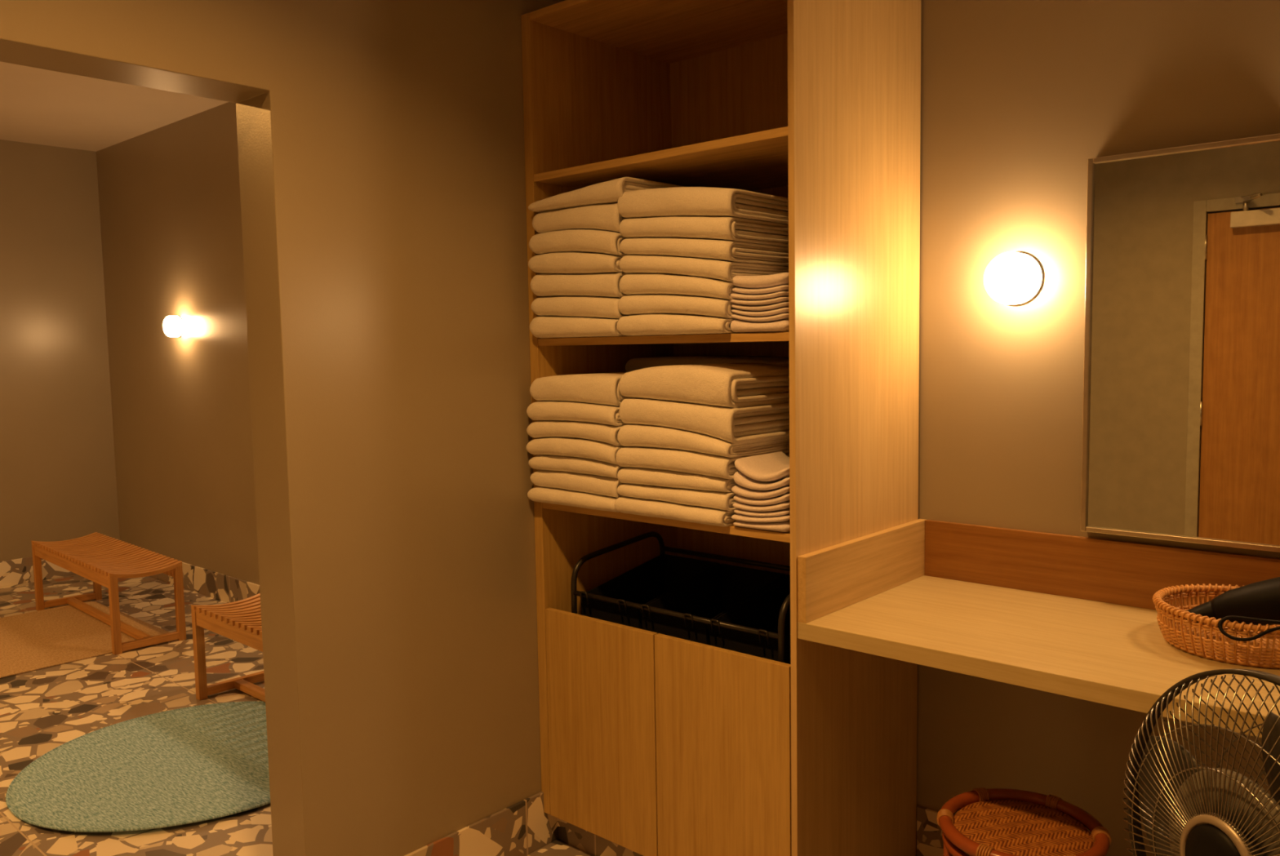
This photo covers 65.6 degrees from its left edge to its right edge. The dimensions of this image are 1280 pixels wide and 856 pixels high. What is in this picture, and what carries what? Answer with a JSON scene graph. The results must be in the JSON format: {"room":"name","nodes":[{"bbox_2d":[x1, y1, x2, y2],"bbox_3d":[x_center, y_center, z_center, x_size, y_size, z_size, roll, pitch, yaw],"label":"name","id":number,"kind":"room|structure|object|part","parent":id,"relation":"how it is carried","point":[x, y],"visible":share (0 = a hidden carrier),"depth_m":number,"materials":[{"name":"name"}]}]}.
{"room":"changing room","nodes":[
{"label":"changing room","id":0,"kind":"room"},
{"bbox_2d":[0,139,119,561],"bbox_3d":[-5.012,-0.315,5.484,0.100,2.877,4.073,3,6,42],"label":"wall","id":1,"kind":"structure","parent":0,"point":[58,482],"depth_m":6.62,"materials":[{"name":"beige paint"}]},
{"bbox_2d":[0,556,76,587],"bbox_3d":[-4.980,1.041,5.521,0.011,0.166,3.973,3,6,42],"label":"baseboard","id":2,"kind":"structure","parent":1,"relation":"attached to","point":[16,571],"depth_m":6.54,"materials":[{"name":"stone"}]},
{"bbox_2d":[0,61,228,151],"bbox_3d":[-1.981,-1.603,2.598,8.350,0.060,4.200,3,6,42],"label":"ceiling","id":3,"kind":"structure","parent":0,"point":[38,106],"depth_m":5.59,"materials":[{"name":"paint"}]},
{"bbox_2d":[96,102,259,585],"bbox_3d":[-1.773,-0.353,5.256,5.036,2.877,0.100,3,6,42],"label":"wall","id":4,"kind":"structure","parent":0,"point":[170,201],"depth_m":6.11,"materials":[{"name":"beige paint"}]},
{"bbox_2d":[163,315,187,337],"bbox_3d":[-2.822,-0.617,6.023,0.139,0.139,0.114,3,6,42],"label":"wall sconce","id":5,"kind":"object","parent":4,"relation":"attached to","point":[176,326],"visible":1,"depth_m":5.98,"materials":[{"name":"white glass"}]},
{"bbox_3d":[-2.799,-0.620,6.048,0.124,0.124,0.022,3,6,42],"label":"glass","id":6,"kind":"part","parent":5,"relation":"part of","materials":[{"name":"white glass"}]},
{"bbox_2d":[148,560,260,603],"bbox_3d":[-1.783,1.002,5.323,5.025,0.166,0.011,3,6,42],"label":"baseboard","id":7,"kind":"structure","parent":4,"relation":"attached to","point":[220,587],"depth_m":6.03,"materials":[{"name":"stone"}]},
{"bbox_2d":[0,0,564,855],"bbox_3d":[-1.186,-0.095,2.016,0.164,2.877,3.973,3,6,42],"label":"wall","id":8,"kind":"structure","parent":0,"point":[381,146],"depth_m":2.49,"materials":[{"name":"beige paint"}]},
{"bbox_2d":[404,791,557,855],"bbox_3d":[-0.524,1.196,2.710,0.011,0.166,0.816,3,6,42],"label":"baseboard","id":9,"kind":"structure","parent":8,"relation":"attached to","point":[523,828],"depth_m":2.85,"materials":[{"name":"stone"}]},
{"bbox_2d":[0,574,593,855],"bbox_3d":[-1.930,1.324,2.840,8.350,0.060,4.200,3,6,42],"label":"floor","id":10,"kind":"structure","parent":0,"point":[42,711],"depth_m":4.27,"materials":[{"name":"stone"}]},
{"bbox_2d":[0,601,168,679],"bbox_3d":[-3.588,1.154,4.818,1.203,0.007,2.162,3,6,42],"label":"woven mat","id":11,"kind":"object","parent":10,"relation":"on","point":[30,642],"visible":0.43,"depth_m":5.25,"materials":[{"name":"beige wicker"}]},
{"bbox_2d":[31,532,186,655],"bbox_3d":[-2.968,0.883,5.500,1.310,0.415,0.350,4,7,44],"label":"slatted bench","id":12,"kind":"object","parent":11,"relation":"on","point":[101,559],"visible":1,"depth_m":5.30,"materials":[{"name":"brown wood"}]},
{"bbox_3d":[-3.536,0.877,5.829,0.036,0.393,0.036,4,7,44],"label":"leg","id":13,"kind":"part","parent":12,"relation":"part of","materials":[{"name":"brown wood"}]},
{"bbox_3d":[-3.424,1.034,5.956,0.032,0.036,0.278,4,7,44],"label":"foot rail","id":14,"kind":"part","parent":12,"relation":"part of","materials":[{"name":"brown wood"}]},
{"bbox_3d":[-3.080,0.741,5.375,1.238,0.063,0.028,4,7,44],"label":"rail","id":15,"kind":"part","parent":12,"relation":"part of","materials":[{"name":"brown wood"}]},
{"bbox_3d":[-3.318,0.855,6.055,0.036,0.393,0.036,4,7,44],"label":"leg","id":16,"kind":"part","parent":12,"relation":"part of","materials":[{"name":"brown wood"}]},
{"bbox_3d":[-2.972,0.701,5.485,1.310,0.048,0.350,4,7,44],"label":"slatted seat","id":17,"kind":"part","parent":12,"relation":"part of","materials":[{"name":"brown wood"}]},
{"bbox_3d":[-2.618,0.934,4.948,0.036,0.393,0.036,4,7,44],"label":"leg","id":18,"kind":"part","parent":12,"relation":"part of","materials":[{"name":"brown wood"}]},
{"bbox_3d":[-2.506,1.091,5.075,0.032,0.036,0.278,4,7,44],"label":"foot rail","id":19,"kind":"part","parent":12,"relation":"part of","materials":[{"name":"brown wood"}]},
{"bbox_3d":[-2.862,0.719,5.600,1.238,0.063,0.028,4,7,44],"label":"rail","id":20,"kind":"part","parent":12,"relation":"part of","materials":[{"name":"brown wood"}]},
{"bbox_3d":[-2.400,0.911,5.173,0.036,0.393,0.036,4,7,44],"label":"leg","id":21,"kind":"part","parent":12,"relation":"part of","materials":[{"name":"brown wood"}]},
{"bbox_2d":[5,701,270,832],"bbox_3d":[-1.649,1.210,3.653,1.159,0.023,1.159,3,6,42],"label":"round rug","id":22,"kind":"object","parent":10,"relation":"on","point":[196,764],"visible":0.84,"depth_m":3.51,"materials":[{"name":"green carpet"}]},
{"bbox_2d":[191,593,265,702],"bbox_3d":[-1.325,0.982,3.966,1.310,0.415,0.350,3,6,42],"label":"slatted bench","id":23,"kind":"object","parent":10,"relation":"on","point":[239,621],"visible":0.24,"depth_m":4.25,"materials":[{"name":"brown wood"}]},
{"bbox_3d":[-1.900,0.977,4.281,0.036,0.393,0.036,3,6,42],"label":"leg","id":24,"kind":"part","parent":23,"relation":"part of","materials":[{"name":"brown wood"}]},
{"bbox_3d":[-1.328,0.799,3.951,1.310,0.048,0.350,3,6,42],"label":"slatted seat","id":25,"kind":"part","parent":23,"relation":"part of","materials":[{"name":"brown wood"}]},
{"bbox_3d":[-1.433,0.840,3.838,1.238,0.063,0.028,3,6,42],"label":"rail","id":26,"kind":"part","parent":23,"relation":"part of","materials":[{"name":"brown wood"}]},
{"bbox_3d":[-1.791,1.133,4.410,0.032,0.036,0.278,3,6,42],"label":"foot rail","id":27,"kind":"part","parent":23,"relation":"part of","materials":[{"name":"brown wood"}]},
{"bbox_2d":[520,0,920,855],"bbox_3d":[0.226,-0.182,2.796,0.899,2.874,0.622,3,6,42],"label":"tall cabinet","id":28,"kind":"object","parent":10,"relation":"on","point":[652,744],"depth_m":2.62,"materials":[{"name":"brown wood"}]},
{"bbox_2d":[528,486,618,512],"bbox_3d":[-0.084,0.186,2.872,0.343,0.043,0.355,3,6,42],"label":"folded towel","id":29,"kind":"object","parent":28,"relation":"on","point":[570,498],"visible":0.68,"depth_m":2.74,"materials":[{"name":"beige fabric"}]},
{"bbox_2d":[529,470,624,498],"bbox_3d":[-0.080,0.143,2.872,0.345,0.057,0.347,3,6,42],"label":"folded towel","id":30,"kind":"object","parent":29,"relation":"on","point":[593,484],"visible":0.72,"depth_m":2.73,"materials":[{"name":"beige fabric"}]},
{"bbox_2d":[528,454,627,479],"bbox_3d":[-0.081,0.093,2.866,0.346,0.048,0.350,3,6,42],"label":"folded towel","id":31,"kind":"object","parent":30,"relation":"on","point":[543,462],"visible":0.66,"depth_m":2.73,"materials":[{"name":"beige fabric"}]},
{"bbox_2d":[526,436,628,465],"bbox_3d":[-0.086,0.049,2.860,0.348,0.064,0.352,3,6,42],"label":"folded towel","id":32,"kind":"object","parent":31,"relation":"on","point":[581,448],"visible":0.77,"depth_m":2.71,"materials":[{"name":"beige fabric"}]},
{"bbox_2d":[527,420,622,446],"bbox_3d":[-0.082,0.001,2.856,0.349,0.060,0.354,3,6,42],"label":"folded towel","id":33,"kind":"object","parent":32,"relation":"on","point":[607,433],"visible":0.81,"depth_m":2.71,"materials":[{"name":"beige fabric"}]},
{"bbox_2d":[526,400,632,426],"bbox_3d":[-0.086,-0.052,2.849,0.348,0.059,0.345,3,6,42],"label":"folded towel","id":34,"kind":"object","parent":33,"relation":"on","point":[604,414],"visible":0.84,"depth_m":2.71,"materials":[{"name":"beige fabric"}]},
{"bbox_2d":[530,372,630,406],"bbox_3d":[-0.084,-0.116,2.840,0.333,0.086,0.331,3,6,42],"label":"folded towel","id":35,"kind":"object","parent":34,"relation":"on","point":[601,388],"visible":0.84,"depth_m":2.70,"materials":[{"name":"beige fabric"}]},
{"bbox_2d":[528,316,644,337],"bbox_3d":[-0.081,-0.289,2.818,0.335,0.061,0.343,3,6,42],"label":"folded towel","id":36,"kind":"object","parent":28,"relation":"on","point":[540,326],"visible":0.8,"depth_m":2.69,"materials":[{"name":"beige fabric"}]},
{"bbox_2d":[530,296,631,318],"bbox_3d":[-0.072,-0.339,2.817,0.339,0.071,0.350,3,6,42],"label":"folded towel","id":37,"kind":"object","parent":36,"relation":"on","point":[560,306],"visible":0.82,"depth_m":2.68,"materials":[{"name":"beige fabric"}]},
{"bbox_2d":[530,272,632,297],"bbox_3d":[-0.073,-0.399,2.811,0.340,0.082,0.351,3,6,42],"label":"folded towel","id":38,"kind":"object","parent":37,"relation":"on","point":[605,285],"visible":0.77,"depth_m":2.67,"materials":[{"name":"beige fabric"}]},
{"bbox_2d":[528,252,624,274],"bbox_3d":[-0.082,-0.458,2.800,0.333,0.068,0.341,3,6,42],"label":"folded towel","id":39,"kind":"object","parent":38,"relation":"on","point":[565,263],"visible":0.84,"depth_m":2.66,"materials":[{"name":"beige fabric"}]},
{"bbox_2d":[528,229,629,256],"bbox_3d":[-0.077,-0.508,2.797,0.336,0.086,0.351,3,6,42],"label":"folded towel","id":40,"kind":"object","parent":39,"relation":"on","point":[591,241],"visible":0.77,"depth_m":2.65,"materials":[{"name":"beige fabric"}]},
{"bbox_2d":[531,202,628,233],"bbox_3d":[-0.067,-0.566,2.794,0.336,0.085,0.348,3,6,42],"label":"folded towel","id":41,"kind":"object","parent":40,"relation":"on","point":[606,217],"visible":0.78,"depth_m":2.65,"materials":[{"name":"beige fabric"}]},
{"bbox_2d":[528,176,684,212],"bbox_3d":[-0.066,-0.634,2.778,0.360,0.061,0.357,3,6,42],"label":"folded towel","id":42,"kind":"object","parent":41,"relation":"on","point":[608,192],"visible":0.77,"depth_m":2.61,"materials":[{"name":"beige fabric"}]},
{"bbox_3d":[-0.095,-0.026,3.097,0.034,2.316,0.620,3,6,42],"label":"panel","id":43,"kind":"part","parent":28,"relation":"part of","materials":[{"name":"brown wood"}]},
{"bbox_3d":[-0.110,0.848,2.792,0.417,0.625,0.019,3,6,42],"label":"cabinet door","id":44,"kind":"part","parent":28,"relation":"part of","materials":[{"name":"brown wood"}]},
{"bbox_3d":[0.215,-1.151,2.710,0.848,0.020,0.618,3,6,42],"label":"panel","id":45,"kind":"part","parent":28,"relation":"part of","materials":[{"name":"brown wood"}]},
{"bbox_2d":[533,126,788,191],"bbox_3d":[0.219,-0.710,2.743,0.848,0.020,0.608,3,6,42],"label":"shelf","id":46,"kind":"object","parent":28,"relation":"attached to","point":[756,161],"depth_m":2.63,"materials":[{"name":"brown wood"}]},
{"bbox_2d":[537,332,789,346],"bbox_3d":[0.227,-0.250,2.781,0.848,0.020,0.608,3,6,42],"label":"shelf","id":47,"kind":"object","parent":28,"relation":"attached to","point":[771,339],"depth_m":2.60,"materials":[{"name":"brown wood"}]},
{"bbox_2d":[542,502,790,542],"bbox_3d":[0.236,0.218,2.820,0.848,0.020,0.608,3,6,42],"label":"shelf","id":48,"kind":"object","parent":28,"relation":"attached to","point":[546,508],"depth_m":2.53,"materials":[{"name":"brown wood"}]},
{"bbox_2d":[614,496,737,526],"bbox_3d":[0.175,0.201,2.639,0.363,0.044,0.342,3,6,42],"label":"folded towel","id":49,"kind":"object","parent":28,"relation":"on","point":[624,504],"visible":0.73,"depth_m":2.50,"materials":[{"name":"beige fabric"}]},
{"bbox_2d":[617,483,737,511],"bbox_3d":[0.183,0.162,2.639,0.363,0.044,0.344,3,6,42],"label":"folded towel","id":50,"kind":"object","parent":49,"relation":"on","point":[705,499],"visible":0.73,"depth_m":2.49,"materials":[{"name":"beige fabric"}]},
{"bbox_2d":[617,466,737,493],"bbox_3d":[0.179,0.121,2.631,0.361,0.045,0.334,3,6,42],"label":"folded towel","id":51,"kind":"object","parent":50,"relation":"on","point":[640,476],"visible":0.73,"depth_m":2.50,"materials":[{"name":"beige fabric"}]},
{"bbox_2d":[615,446,789,479],"bbox_3d":[0.184,0.075,2.630,0.369,0.064,0.355,3,6,42],"label":"folded towel","id":52,"kind":"object","parent":51,"relation":"on","point":[655,458],"visible":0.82,"depth_m":2.48,"materials":[{"name":"beige fabric"}]},
{"bbox_2d":[617,423,789,457],"bbox_3d":[0.185,0.020,2.624,0.364,0.068,0.345,3,6,42],"label":"folded towel","id":53,"kind":"object","parent":52,"relation":"on","point":[628,435],"visible":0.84,"depth_m":2.50,"materials":[{"name":"beige fabric"}]},
{"bbox_2d":[618,397,789,444],"bbox_3d":[0.190,-0.032,2.618,0.370,0.106,0.345,3,6,42],"label":"folded towel","id":54,"kind":"object","parent":53,"relation":"on","point":[737,425],"visible":0.88,"depth_m":2.48,"materials":[{"name":"beige fabric"}]},
{"bbox_2d":[617,362,789,408],"bbox_3d":[0.184,-0.117,2.604,0.369,0.103,0.331,3,6,42],"label":"folded towel","id":55,"kind":"object","parent":54,"relation":"on","point":[737,384],"visible":1,"depth_m":2.47,"materials":[{"name":"beige fabric"}]},
{"bbox_2d":[617,314,737,335],"bbox_3d":[0.181,-0.271,2.593,0.348,0.054,0.350,3,6,42],"label":"folded towel","id":56,"kind":"object","parent":28,"relation":"on","point":[646,324],"visible":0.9,"depth_m":2.46,"materials":[{"name":"beige fabric"}]},
{"bbox_2d":[618,294,738,318],"bbox_3d":[0.183,-0.314,2.589,0.348,0.070,0.349,3,6,42],"label":"folded towel","id":57,"kind":"object","parent":56,"relation":"on","point":[649,304],"visible":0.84,"depth_m":2.45,"materials":[{"name":"beige fabric"}]},
{"bbox_2d":[618,273,742,300],"bbox_3d":[0.186,-0.363,2.582,0.352,0.082,0.348,3,6,42],"label":"folded towel","id":58,"kind":"object","parent":57,"relation":"on","point":[643,284],"visible":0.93,"depth_m":2.45,"materials":[{"name":"beige fabric"}]},
{"bbox_2d":[620,255,788,281],"bbox_3d":[0.185,-0.408,2.575,0.352,0.088,0.345,3,6,42],"label":"folded towel","id":59,"kind":"object","parent":58,"relation":"on","point":[725,270],"visible":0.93,"depth_m":2.43,"materials":[{"name":"beige fabric"}]},
{"bbox_2d":[619,238,788,266],"bbox_3d":[0.187,-0.454,2.570,0.358,0.083,0.339,3,6,42],"label":"folded towel","id":60,"kind":"object","parent":59,"relation":"on","point":[720,250],"visible":0.98,"depth_m":2.44,"materials":[{"name":"beige fabric"}]},
{"bbox_2d":[619,217,788,247],"bbox_3d":[0.188,-0.502,2.563,0.362,0.084,0.339,3,6,42],"label":"folded towel","id":61,"kind":"object","parent":60,"relation":"on","point":[724,228],"visible":0.97,"depth_m":2.42,"materials":[{"name":"beige fabric"}]},
{"bbox_2d":[618,186,788,224],"bbox_3d":[0.192,-0.564,2.561,0.365,0.097,0.357,3,6,42],"label":"folded towel","id":62,"kind":"object","parent":61,"relation":"on","point":[673,202],"visible":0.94,"depth_m":2.42,"materials":[{"name":"beige fabric"}]},
{"bbox_2d":[570,531,791,664],"bbox_3d":[0.212,0.743,2.828,0.736,0.780,0.421,3,6,42],"label":"laundry hamper","id":63,"kind":"object","parent":28,"relation":"on","point":[734,608],"visible":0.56,"depth_m":2.87,"materials":[{"name":"black fabric"}]},
{"bbox_3d":[0.076,0.496,2.659,0.720,0.014,0.015,3,6,42],"label":"rail","id":64,"kind":"part","parent":63,"relation":"part of","materials":[{"name":"black metal"}]},
{"bbox_3d":[0.341,0.402,2.951,0.720,0.014,0.015,3,6,42],"label":"rail","id":65,"kind":"part","parent":63,"relation":"part of","materials":[{"name":"black metal"}]},
{"bbox_3d":[0.206,0.865,2.511,0.420,0.625,0.019,3,6,42],"label":"cabinet door","id":66,"kind":"part","parent":28,"relation":"part of","materials":[{"name":"brown wood"}]},
{"bbox_3d":[0.438,-0.030,3.032,0.848,2.316,0.012,3,6,42],"label":"panel","id":67,"kind":"part","parent":28,"relation":"part of","materials":[{"name":"brown wood"}]},
{"bbox_2d":[730,319,789,333],"bbox_3d":[0.345,-0.248,2.398,0.160,0.033,0.218,3,6,42],"label":"folded cloth","id":68,"kind":"object","parent":28,"relation":"on","point":[738,326],"visible":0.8,"depth_m":2.32,"materials":[{"name":"beige fabric"}]},
{"bbox_2d":[731,313,788,322],"bbox_3d":[0.346,-0.267,2.397,0.160,0.022,0.216,3,6,42],"label":"folded cloth","id":69,"kind":"object","parent":68,"relation":"on","point":[784,316],"visible":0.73,"depth_m":2.32,"materials":[{"name":"beige fabric"}]},
{"bbox_2d":[731,307,788,316],"bbox_3d":[0.345,-0.279,2.396,0.160,0.020,0.215,3,6,42],"label":"folded cloth","id":70,"kind":"object","parent":69,"relation":"on","point":[784,310],"visible":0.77,"depth_m":2.32,"materials":[{"name":"beige fabric"}]},
{"bbox_2d":[731,302,788,311],"bbox_3d":[0.345,-0.291,2.395,0.159,0.019,0.215,3,6,42],"label":"folded cloth","id":71,"kind":"object","parent":70,"relation":"on","point":[785,304],"visible":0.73,"depth_m":2.32,"materials":[{"name":"beige fabric"}]},
{"bbox_2d":[728,297,788,306],"bbox_3d":[0.344,-0.304,2.393,0.160,0.019,0.220,3,6,42],"label":"folded cloth","id":72,"kind":"object","parent":71,"relation":"on","point":[780,300],"visible":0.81,"depth_m":2.31,"materials":[{"name":"beige fabric"}]},
{"bbox_2d":[729,291,788,300],"bbox_3d":[0.343,-0.317,2.392,0.158,0.019,0.220,3,6,42],"label":"folded cloth","id":73,"kind":"object","parent":72,"relation":"on","point":[781,294],"visible":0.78,"depth_m":2.31,"materials":[{"name":"beige fabric"}]},
{"bbox_2d":[732,284,788,294],"bbox_3d":[0.344,-0.331,2.393,0.157,0.020,0.217,3,6,42],"label":"folded cloth","id":74,"kind":"object","parent":73,"relation":"on","point":[784,287],"visible":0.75,"depth_m":2.31,"materials":[{"name":"beige fabric"}]},
{"bbox_2d":[731,272,788,288],"bbox_3d":[0.343,-0.351,2.391,0.156,0.034,0.216,3,6,42],"label":"folded cloth","id":75,"kind":"object","parent":74,"relation":"on","point":[769,281],"visible":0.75,"depth_m":2.31,"materials":[{"name":"beige fabric"}]},
{"bbox_2d":[733,520,790,533],"bbox_3d":[0.354,0.223,2.438,0.160,0.026,0.217,3,6,42],"label":"folded cloth","id":76,"kind":"object","parent":28,"relation":"on","point":[783,526],"visible":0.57,"depth_m":2.35,"materials":[{"name":"beige fabric"}]},
{"bbox_2d":[731,513,790,523],"bbox_3d":[0.353,0.208,2.435,0.160,0.026,0.222,3,6,42],"label":"folded cloth","id":77,"kind":"object","parent":76,"relation":"on","point":[737,517],"visible":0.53,"depth_m":2.36,"materials":[{"name":"beige fabric"}]},
{"bbox_2d":[733,508,790,516],"bbox_3d":[0.354,0.194,2.436,0.158,0.024,0.215,3,6,42],"label":"folded cloth","id":78,"kind":"object","parent":77,"relation":"on","point":[784,512],"visible":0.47,"depth_m":2.36,"materials":[{"name":"beige fabric"}]},
{"bbox_2d":[733,501,790,511],"bbox_3d":[0.353,0.179,2.434,0.160,0.030,0.218,3,6,42],"label":"folded cloth","id":79,"kind":"object","parent":78,"relation":"on","point":[785,505],"visible":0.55,"depth_m":2.35,"materials":[{"name":"beige fabric"}]},
{"bbox_2d":[733,493,790,505],"bbox_3d":[0.353,0.161,2.433,0.160,0.037,0.216,3,6,42],"label":"folded cloth","id":80,"kind":"object","parent":79,"relation":"on","point":[737,498],"visible":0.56,"depth_m":2.35,"materials":[{"name":"beige fabric"}]},
{"bbox_2d":[732,484,789,498],"bbox_3d":[0.352,0.145,2.430,0.159,0.037,0.219,3,6,42],"label":"folded cloth","id":81,"kind":"object","parent":80,"relation":"on","point":[738,490],"visible":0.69,"depth_m":2.36,"materials":[{"name":"beige fabric"}]},
{"bbox_2d":[733,471,789,490],"bbox_3d":[0.353,0.122,2.430,0.159,0.042,0.217,3,6,42],"label":"folded cloth","id":82,"kind":"object","parent":81,"relation":"on","point":[739,478],"visible":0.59,"depth_m":2.37,"materials":[{"name":"beige fabric"}]},
{"bbox_2d":[733,451,789,481],"bbox_3d":[0.352,0.096,2.427,0.158,0.052,0.216,3,6,42],"label":"folded cloth","id":83,"kind":"object","parent":82,"relation":"on","point":[771,467],"visible":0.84,"depth_m":2.40,"materials":[{"name":"beige fabric"}]},
{"bbox_3d":[0.555,-0.164,2.503,0.017,2.874,0.622,3,6,42],"label":"panel","id":84,"kind":"part","parent":28,"relation":"part of","materials":[{"name":"brown wood"}]},
{"bbox_3d":[0.248,0.157,3.010,0.565,0.068,0.256,3,6,42],"label":"folded towel","id":85,"kind":"object","parent":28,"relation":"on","visible":0},
{"bbox_3d":[0.249,0.088,3.005,0.561,0.069,0.257,3,6,42],"label":"folded towel","id":86,"kind":"object","parent":85,"relation":"on","visible":0},
{"bbox_3d":[0.250,0.018,2.999,0.561,0.069,0.257,3,6,42],"label":"folded towel","id":87,"kind":"object","parent":86,"relation":"on","visible":0},
{"bbox_3d":[0.245,-0.052,2.993,0.561,0.069,0.256,3,6,42],"label":"folded towel","id":88,"kind":"object","parent":87,"relation":"on","visible":0},
{"bbox_3d":[0.244,-0.120,2.986,0.566,0.067,0.255,3,6,42],"label":"folded towel","id":89,"kind":"object","parent":88,"relation":"on","visible":0},
{"bbox_2d":[624,355,789,372],"bbox_3d":[0.242,-0.186,2.983,0.566,0.062,0.256,3,6,42],"label":"folded towel","id":90,"kind":"object","parent":89,"relation":"on","point":[633,364],"visible":0.38,"depth_m":2.92,"materials":[{"name":"beige fabric"}]},
{"bbox_2d":[937,787,1111,855],"bbox_3d":[0.829,1.074,2.163,0.342,0.454,0.350,3,6,42],"label":"rattan stool","id":91,"kind":"object","parent":10,"relation":"on","point":[994,822],"visible":1,"depth_m":2.15,"materials":[{"name":"wicker"}]},
{"bbox_3d":[0.688,1.086,2.207,0.039,0.429,0.023,0,5,17],"label":"leg","id":92,"kind":"part","parent":91,"relation":"part of","materials":[{"name":"wicker"}]},
{"bbox_3d":[0.826,0.873,2.147,0.292,0.024,0.292,3,6,42],"label":"woven seat","id":93,"kind":"part","parent":91,"relation":"part of","materials":[{"name":"wicker"}]},
{"bbox_2d":[797,519,1279,738],"bbox_3d":[1.346,0.815,1.899,2.047,0.996,0.624,3,6,42],"label":"countertop","id":94,"kind":"structure","parent":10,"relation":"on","point":[1072,616],"depth_m":2.32,"materials":[{"name":"brown wood"}]},
{"bbox_2d":[1152,583,1279,669],"bbox_3d":[1.267,0.411,2.073,0.351,0.092,0.351,-5,6,-42],"label":"wicker basket","id":95,"kind":"object","parent":94,"relation":"on","point":[1205,640],"visible":0.85,"depth_m":2.01,"materials":[{"name":"brown wicker"}]},
{"bbox_2d":[1178,577,1279,641],"bbox_3d":[1.230,0.356,1.996,0.296,0.148,0.215,3,6,42],"label":"hair dryer","id":96,"kind":"object","parent":95,"relation":"in","point":[1256,603],"visible":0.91,"depth_m":2.02,"materials":[{"name":"black plastic"}]},
{"bbox_3d":[1.196,0.391,1.917,0.137,0.044,0.032,1,5,25],"label":"power cord","id":97,"kind":"part","parent":96,"relation":"part of","materials":[{"name":"black plastic"}]},
{"bbox_2d":[1122,669,1279,855],"bbox_3d":[0.923,0.839,1.347,0.410,1.053,0.482,-3,5,-20],"label":"pedestal fan","id":98,"kind":"object","parent":10,"relation":"on","point":[1187,809],"visible":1,"depth_m":1.31,"materials":[{"name":"silver metal"}]},
{"bbox_3d":[0.771,0.548,1.385,0.051,0.220,0.175,-2,5,-8],"label":"blade","id":99,"kind":"part","parent":98,"relation":"part of","materials":[{"name":"black plastic"}]},
{"bbox_2d":[1160,674,1279,791],"bbox_3d":[0.858,0.560,1.295,0.092,0.469,0.470,-2,5,-13],"label":"grille","id":100,"kind":"object","parent":98,"relation":"attached to","point":[1180,771],"depth_m":1.31,"materials":[{"name":"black metal"}]},
{"bbox_3d":[0.762,0.560,1.273,0.023,0.234,0.234,-2,5,-13],"label":"hub dish","id":101,"kind":"part","parent":98,"relation":"part of","materials":[{"name":"silver metal"}]},
{"bbox_3d":[0.792,0.466,1.197,0.048,0.189,0.195,-1,5,1],"label":"blade","id":102,"kind":"part","parent":98,"relation":"part of","materials":[{"name":"black plastic"}]},
{"bbox_2d":[915,0,1279,855],"bbox_3d":[1.250,-0.170,2.406,2.950,2.877,0.144,3,6,42],"label":"wall","id":103,"kind":"structure","parent":0,"point":[1017,96],"depth_m":2.53,"materials":[{"name":"beige paint"}]},
{"bbox_2d":[916,806,969,855],"bbox_3d":[1.559,1.206,2.161,2.048,0.166,0.011,3,6,42],"label":"baseboard","id":104,"kind":"structure","parent":103,"relation":"attached to","point":[930,842],"depth_m":2.81,"materials":[{"name":"stone"}]},
{"bbox_2d":[983,251,1044,306],"bbox_3d":[0.938,-0.375,2.490,0.139,0.139,0.114,3,6,42],"label":"wall sconce","id":105,"kind":"object","parent":103,"relation":"attached to","point":[1012,278],"visible":1,"depth_m":2.45,"materials":[{"name":"white glass"}]},
{"bbox_2d":[1080,133,1279,552],"bbox_3d":[1.251,-0.187,2.276,0.433,0.900,0.043,3,6,42],"label":"wall mirror","id":106,"kind":"object","parent":103,"relation":"attached to","point":[1181,411],"visible":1,"depth_m":2.27,"materials":[{"name":"silver glass"}]}
]}

